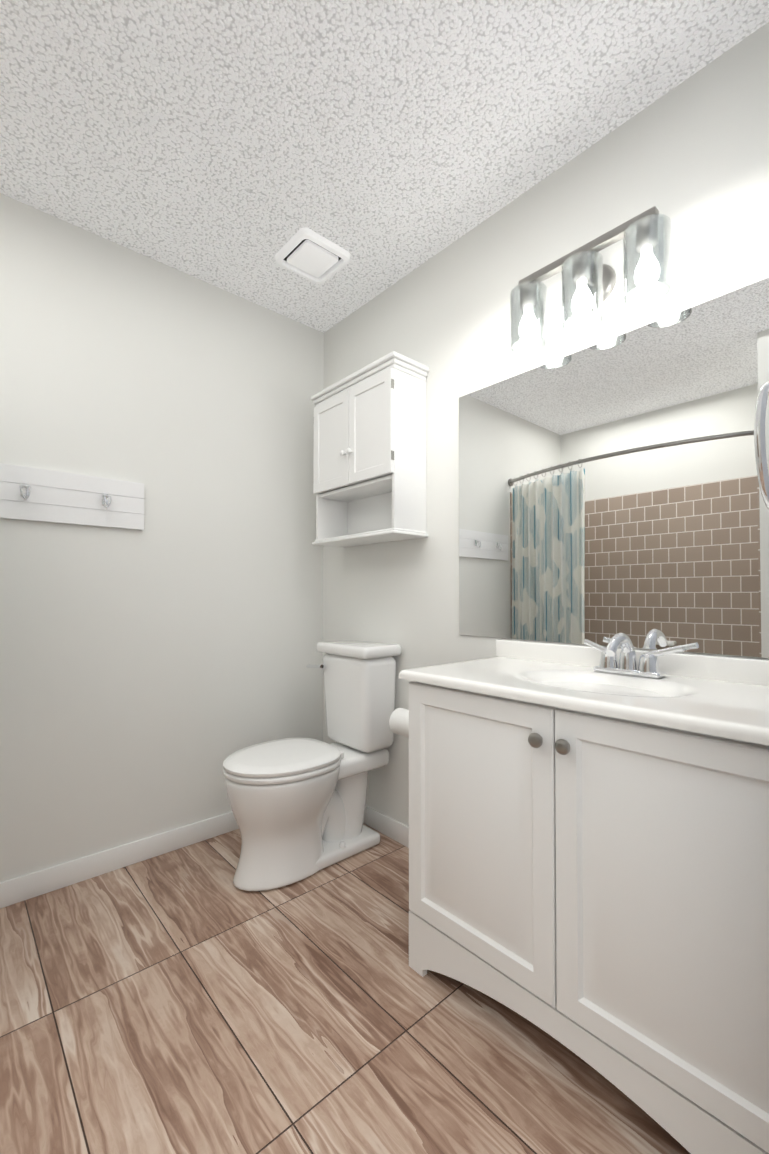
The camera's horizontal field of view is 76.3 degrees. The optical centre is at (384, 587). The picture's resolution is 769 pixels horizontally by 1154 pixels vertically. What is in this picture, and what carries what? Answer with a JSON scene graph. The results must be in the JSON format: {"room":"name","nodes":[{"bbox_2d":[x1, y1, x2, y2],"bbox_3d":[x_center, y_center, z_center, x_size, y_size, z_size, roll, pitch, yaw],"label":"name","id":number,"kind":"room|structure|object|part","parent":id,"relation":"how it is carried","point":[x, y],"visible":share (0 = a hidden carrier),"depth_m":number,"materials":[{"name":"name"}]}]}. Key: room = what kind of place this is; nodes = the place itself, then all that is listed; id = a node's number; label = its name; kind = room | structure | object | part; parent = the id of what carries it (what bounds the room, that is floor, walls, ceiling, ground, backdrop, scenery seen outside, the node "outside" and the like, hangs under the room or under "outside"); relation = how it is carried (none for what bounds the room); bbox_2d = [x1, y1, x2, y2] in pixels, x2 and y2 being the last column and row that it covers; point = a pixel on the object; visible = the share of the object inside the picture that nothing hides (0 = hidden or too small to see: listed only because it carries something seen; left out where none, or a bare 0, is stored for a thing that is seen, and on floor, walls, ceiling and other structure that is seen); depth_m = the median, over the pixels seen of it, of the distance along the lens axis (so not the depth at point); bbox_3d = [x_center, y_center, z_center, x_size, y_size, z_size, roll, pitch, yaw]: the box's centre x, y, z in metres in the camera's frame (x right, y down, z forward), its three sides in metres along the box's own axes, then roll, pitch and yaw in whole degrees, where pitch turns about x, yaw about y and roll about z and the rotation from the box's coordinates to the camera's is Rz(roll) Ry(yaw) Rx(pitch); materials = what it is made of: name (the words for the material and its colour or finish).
{"room":"bathroom","nodes":[
{"label":"bathroom","id":0,"kind":"room"},
{"bbox_2d":[0,193,323,881],"bbox_3d":[-1.282,-0.136,1.780,2.712,2.440,0.120,1,-1,-42],"label":"wall","id":1,"kind":"structure","parent":0,"point":[156,672],"depth_m":1.98,"materials":[{"name":"paint"}]},
{"bbox_2d":[0,463,143,529],"bbox_3d":[-1.246,-0.330,1.696,0.777,0.185,0.057,1,-1,-42],"label":"coat rack","id":2,"kind":"object","parent":1,"relation":"attached to","point":[34,494],"visible":1,"depth_m":1.79,"materials":[{"name":"paint"}]},
{"bbox_2d":[0,811,238,907],"bbox_3d":[-0.954,1.045,1.964,1.712,0.085,0.012,1,-1,-42],"label":"baseboard","id":3,"kind":"structure","parent":1,"relation":"attached to","point":[34,884],"depth_m":1.87,"materials":[{"name":"white wood"}]},
{"bbox_2d":[0,823,690,1153],"bbox_3d":[-0.194,1.096,0.713,2.942,0.060,3.130,1,-1,-42],"label":"floor","id":4,"kind":"structure","parent":0,"point":[191,999],"depth_m":1.18,"materials":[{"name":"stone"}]},
{"bbox_2d":[223,640,400,890],"bbox_3d":[-0.306,0.664,1.988,0.706,0.848,0.395,1,-1,-42],"label":"toilet","id":5,"kind":"object","parent":4,"relation":"on","point":[298,806],"visible":1,"depth_m":1.91,"materials":[{"name":"ceramic"}]},
{"bbox_3d":[-0.395,0.661,1.897,0.452,0.052,0.378,1,-1,-42],"label":"seat","id":6,"kind":"part","parent":5,"relation":"part of","materials":[{"name":"plastic"}]},
{"bbox_3d":[-0.306,0.350,2.193,0.044,0.028,0.097,1,-1,-42],"label":"handle","id":7,"kind":"part","parent":5,"relation":"part of","materials":[{"name":"silver metal"}]},
{"bbox_2d":[398,632,768,1153],"bbox_3d":[0.527,0.596,1.218,0.503,0.957,0.929,1,-1,-42],"label":"bathroom vanity","id":8,"kind":"object","parent":4,"relation":"on","point":[589,854],"visible":1,"depth_m":1.00,"materials":[{"name":"white wood"}]},
{"bbox_2d":[389,708,408,737],"bbox_3d":[0.119,0.539,1.948,0.141,0.104,0.147,1,-1,-42],"label":"toilet paper roll","id":9,"kind":"object","parent":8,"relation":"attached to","point":[399,722],"visible":0.33,"depth_m":1.92,"materials":[{"name":"white paper"}]},
{"bbox_3d":[0.336,0.335,1.081,0.030,0.033,0.033,1,-1,-42],"label":"knob","id":10,"kind":"part","parent":8,"relation":"part of","materials":[{"name":"silver metal"}]},
{"bbox_3d":[0.378,0.334,1.033,0.030,0.033,0.033,1,-1,-42],"label":"knob","id":11,"kind":"part","parent":8,"relation":"part of","materials":[{"name":"silver metal"}]},
{"bbox_2d":[584,632,682,678],"bbox_3d":[0.628,0.177,1.301,0.151,0.116,0.259,1,-1,-42],"label":"faucet","id":12,"kind":"object","parent":8,"relation":"on","point":[608,667],"depth_m":1.31,"materials":[{"name":"silver metal"}]},
{"bbox_2d":[0,0,768,332],"bbox_3d":[-0.194,-1.414,0.755,2.942,0.080,3.130,1,-1,-42],"label":"ceiling","id":13,"kind":"structure","parent":0,"point":[232,146],"depth_m":1.40,"materials":[{"name":"white paint"}]},
{"bbox_2d":[275,228,349,283],"bbox_3d":[-0.293,-1.340,1.997,0.236,0.024,0.236,1,-1,-42],"label":"ceiling vent","id":14,"kind":"object","parent":13,"relation":"in","point":[310,255],"visible":1,"depth_m":1.97,"materials":[{"name":"plastic"}]},
{"bbox_2d":[323,22,768,825],"bbox_3d":[0.398,-0.135,1.844,0.120,2.440,2.021,1,-1,-42],"label":"wall","id":15,"kind":"structure","parent":0,"point":[689,156],"depth_m":1.70,"materials":[{"name":"paint"}]},
{"bbox_2d":[310,351,428,546],"bbox_3d":[-0.089,-0.554,2.141,0.220,0.698,0.578,1,-1,-42],"label":"upper cabinet","id":16,"kind":"object","parent":15,"relation":"attached to","point":[369,476],"visible":1,"depth_m":2.01,"materials":[{"name":"white wood"}]},
{"bbox_2d":[363,805,408,847],"bbox_3d":[0.352,1.042,1.776,0.012,0.085,2.008,1,-1,-42],"label":"baseboard","id":17,"kind":"structure","parent":15,"relation":"attached to","point":[390,827],"depth_m":2.15,"materials":[{"name":"white wood"}]},
{"bbox_2d":[510,206,671,353],"bbox_3d":[0.590,-0.885,1.446,0.140,0.217,0.469,1,-1,-42],"label":"sconce","id":18,"kind":"object","parent":15,"relation":"attached to","point":[594,286],"visible":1,"depth_m":1.40,"materials":[{"name":"glass"}]},
{"bbox_3d":[0.461,-0.848,1.569,0.062,0.103,0.062,1,-1,-42],"label":"bulb","id":19,"kind":"part","parent":18,"relation":"part of","materials":[{"name":"white glass"}]},
{"bbox_3d":[0.461,-0.862,1.569,0.113,0.175,0.113,1,-1,-42],"label":"glass","id":20,"kind":"part","parent":18,"relation":"part of","materials":[{"name":"glass"}]},
{"bbox_3d":[0.579,-0.865,1.436,0.113,0.175,0.113,1,-1,-42],"label":"glass","id":21,"kind":"part","parent":18,"relation":"part of","materials":[{"name":"glass"}]},
{"bbox_3d":[0.579,-0.851,1.436,0.062,0.103,0.062,1,-1,-42],"label":"bulb","id":22,"kind":"part","parent":18,"relation":"part of","materials":[{"name":"white glass"}]},
{"bbox_3d":[0.698,-0.853,1.303,0.062,0.103,0.062,1,-1,-42],"label":"bulb","id":23,"kind":"part","parent":18,"relation":"part of","materials":[{"name":"white glass"}]},
{"bbox_3d":[0.698,-0.867,1.303,0.113,0.175,0.113,1,-1,-42],"label":"glass","id":24,"kind":"part","parent":18,"relation":"part of","materials":[{"name":"glass"}]},
{"bbox_2d":[459,278,768,657],"bbox_3d":[0.654,-0.283,1.465,0.005,0.909,1.102,1,-1,-42],"label":"mirror","id":25,"kind":"object","parent":15,"relation":"attached to","point":[609,489],"visible":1,"depth_m":1.41,"materials":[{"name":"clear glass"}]},
{"bbox_2d":[496,639,768,685],"bbox_3d":[0.707,0.206,1.385,0.021,0.062,0.929,1,-1,-42],"label":"backsplash","id":26,"kind":"structure","parent":15,"relation":"attached to","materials":[{"name":"stone"}]},
{"bbox_3d":[0.896,-0.152,0.856,1.153,2.440,0.120,1,-1,-42],"label":"wall","id":27,"kind":"structure","parent":0,"visible":0},
{"bbox_2d":[754,381,768,508],"bbox_3d":[0.537,-0.198,0.648,0.175,0.194,0.045,1,-1,-42],"label":"towel ring","id":28,"kind":"object","parent":27,"relation":"attached to","point":[760,440],"visible":1,"depth_m":0.61,"materials":[{"name":"silver metal"}]}
]}

